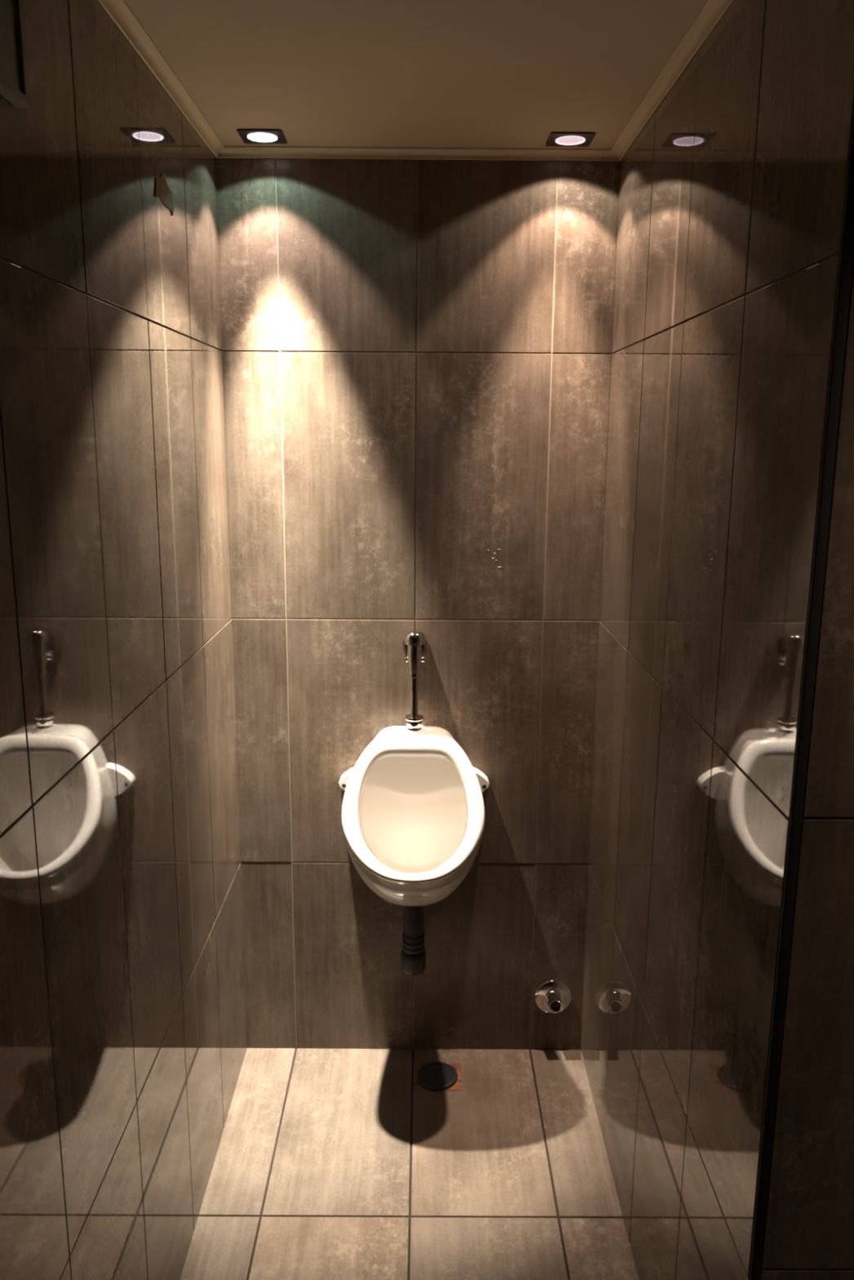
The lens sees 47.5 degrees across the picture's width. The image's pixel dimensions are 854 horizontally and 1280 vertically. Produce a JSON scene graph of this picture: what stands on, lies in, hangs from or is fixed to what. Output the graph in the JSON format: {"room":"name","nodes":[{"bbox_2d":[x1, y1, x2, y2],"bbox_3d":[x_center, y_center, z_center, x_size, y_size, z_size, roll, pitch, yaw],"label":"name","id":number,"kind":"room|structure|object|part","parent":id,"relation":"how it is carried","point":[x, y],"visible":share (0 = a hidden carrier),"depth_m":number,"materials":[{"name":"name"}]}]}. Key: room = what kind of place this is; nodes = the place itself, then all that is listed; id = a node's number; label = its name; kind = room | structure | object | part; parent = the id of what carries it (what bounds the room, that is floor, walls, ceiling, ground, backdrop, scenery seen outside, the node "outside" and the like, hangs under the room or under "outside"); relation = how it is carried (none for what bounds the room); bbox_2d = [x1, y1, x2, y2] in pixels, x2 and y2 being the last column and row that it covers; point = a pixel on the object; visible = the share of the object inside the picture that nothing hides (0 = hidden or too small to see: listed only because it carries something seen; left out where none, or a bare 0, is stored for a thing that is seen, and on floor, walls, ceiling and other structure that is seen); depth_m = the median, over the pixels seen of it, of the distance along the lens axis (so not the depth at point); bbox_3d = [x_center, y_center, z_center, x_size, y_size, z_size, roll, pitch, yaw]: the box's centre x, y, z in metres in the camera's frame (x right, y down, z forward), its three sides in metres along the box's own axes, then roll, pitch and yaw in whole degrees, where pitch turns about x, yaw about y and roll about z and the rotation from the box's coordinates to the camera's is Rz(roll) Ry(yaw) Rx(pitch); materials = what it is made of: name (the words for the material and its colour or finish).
{"room":"public restroom","nodes":[
{"label":"public restroom","id":0,"kind":"room"},
{"bbox_2d":[0,0,247,1279],"bbox_3d":[-0.504,0.344,0.672,0.103,2.146,3.300,0,12,0],"label":"wall","id":1,"kind":"structure","parent":0,"point":[123,1042],"depth_m":1.38,"materials":[{"name":"brown stone"}]},
{"bbox_2d":[0,0,29,107],"bbox_3d":[-0.440,-0.651,0.882,0.014,0.208,0.320,0,12,0],"label":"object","id":2,"kind":"object","parent":1,"relation":"attached to","point":[14,86],"visible":1,"depth_m":1.03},
{"bbox_3d":[-0.442,-0.651,0.883,0.010,0.192,0.302,0,12,0],"label":"panel","id":3,"kind":"part","parent":2,"relation":"part of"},
{"bbox_2d":[97,0,224,157],"bbox_3d":[-0.434,-0.701,0.467,0.024,0.018,3.268,0,12,0],"label":"trim","id":4,"kind":"structure","parent":1,"relation":"attached to","point":[120,12],"depth_m":1.59,"materials":[{"name":"beige paint"}]},
{"bbox_2d":[155,173,174,216],"bbox_3d":[-0.450,-0.769,1.661,0.002,0.059,0.124,0,12,0],"label":"paper scrap","id":5,"kind":"object","parent":1,"relation":"attached to","point":[162,191],"visible":1,"depth_m":1.66,"materials":[{"name":"brown paper"}]},
{"bbox_2d":[180,1048,638,1279],"bbox_3d":[0.602,1.449,0.906,2.130,0.102,3.300,0,12,0],"label":"floor","id":6,"kind":"structure","parent":0,"point":[330,1163],"depth_m":2.08,"materials":[{"name":"brown tile"}]},
{"bbox_2d":[413,1061,462,1090],"bbox_3d":[0.027,1.074,2.396,0.117,0.014,0.108,0,12,0],"label":"floor drain","id":7,"kind":"object","parent":6,"relation":"on","point":[431,1076],"visible":1,"depth_m":2.39,"materials":[{"name":"black metal"}]},
{"bbox_2d":[124,0,706,148],"bbox_3d":[0.617,-0.739,0.447,2.330,0.080,3.500,0,12,0],"label":"ceiling","id":8,"kind":"structure","parent":0,"point":[413,73],"depth_m":1.58,"materials":[{"name":"beige paint"}]},
{"bbox_2d":[236,128,287,143],"bbox_3d":[-0.334,-1.022,1.970,0.090,0.004,0.090,0,12,0],"label":"recessed light","id":9,"kind":"object","parent":8,"relation":"in","point":[247,135],"visible":1,"depth_m":1.97,"materials":[{"name":"brown metal"}]},
{"bbox_2d":[545,131,595,146],"bbox_3d":[0.292,-1.019,1.976,0.090,0.004,0.090,0,12,0],"label":"recessed light","id":10,"kind":"object","parent":8,"relation":"in","point":[556,139],"visible":1,"depth_m":1.97,"materials":[{"name":"brown metal"}]},
{"bbox_2d":[215,157,619,1049],"bbox_3d":[-0.026,-0.002,2.336,0.866,2.146,0.102,0,12,0],"label":"wall","id":11,"kind":"structure","parent":0,"point":[417,353],"depth_m":2.24,"materials":[{"name":"brown tile"}]},
{"bbox_2d":[400,906,426,975],"bbox_3d":[-0.032,0.705,2.359,0.060,0.178,0.142,0,12,0],"label":"drain pipe","id":12,"kind":"object","parent":11,"relation":"attached to","point":[413,954],"visible":0.97,"depth_m":2.30,"materials":[{"name":"grey plastic"}]},
{"bbox_2d":[400,948,426,975],"bbox_3d":[-0.033,0.770,2.331,0.060,0.061,0.060,0,12,0],"label":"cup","id":13,"kind":"object","parent":12,"relation":"on","point":[413,961],"depth_m":2.30,"materials":[{"name":"black"}]},
{"bbox_2d":[338,725,489,906],"bbox_3d":[-0.031,0.425,2.225,0.363,0.415,0.288,0,12,0],"label":"urinal","id":14,"kind":"object","parent":11,"relation":"attached to","point":[413,811],"visible":0.99,"depth_m":2.31,"materials":[{"name":"white ceramic"}]},
{"bbox_2d":[401,630,428,729],"bbox_3d":[-0.028,0.088,2.255,0.062,0.231,0.093,0,12,0],"label":"valve","id":15,"kind":"object","parent":14,"relation":"attached to","point":[415,643],"visible":1,"depth_m":2.22,"materials":[{"name":"silver metal"}]},
{"bbox_2d":[216,146,617,160],"bbox_3d":[-0.019,-1.031,2.056,0.860,0.018,0.024,0,12,0],"label":"trim","id":16,"kind":"structure","parent":11,"relation":"attached to","point":[228,152],"depth_m":2.06,"materials":[{"name":"beige paint"}]},
{"bbox_2d":[534,980,571,1013],"bbox_3d":[0.322,0.915,2.452,0.093,0.093,0.047,0,12,0],"label":"tap","id":17,"kind":"object","parent":11,"relation":"attached to","point":[553,997],"visible":1,"depth_m":2.46,"materials":[{"name":"silver metal"}]},
{"bbox_3d":[0.321,0.912,2.448,0.044,0.044,0.040,0,12,0],"label":"spout","id":18,"kind":"part","parent":17,"relation":"part of","materials":[{"name":"silver metal"}]},
{"bbox_2d":[580,0,853,1279],"bbox_3d":[0.446,0.136,1.697,0.082,2.146,1.212,0,12,0],"label":"wall","id":19,"kind":"structure","parent":0,"point":[731,196],"depth_m":1.41,"materials":[{"name":"brown stone"}]},
{"bbox_2d":[610,0,733,160],"bbox_3d":[0.400,-0.908,1.480,0.024,0.018,1.204,0,12,0],"label":"trim","id":20,"kind":"structure","parent":19,"relation":"attached to","point":[712,11],"depth_m":1.58,"materials":[{"name":"beige paint"}]},
{"bbox_2d":[747,92,853,1279],"bbox_3d":[0.414,0.259,1.103,0.012,2.143,0.010,0,12,0],"label":"trim","id":21,"kind":"structure","parent":19,"relation":"attached to","point":[846,252],"depth_m":1.05,"materials":[{"name":"black metal"}]},
{"bbox_2d":[759,253,853,1279],"bbox_3d":[1.047,0.258,1.134,1.253,2.146,0.062,0,12,0],"label":"wall","id":22,"kind":"structure","parent":0,"point":[809,1223],"depth_m":1.13,"materials":[{"name":"brown stone"}]}
]}

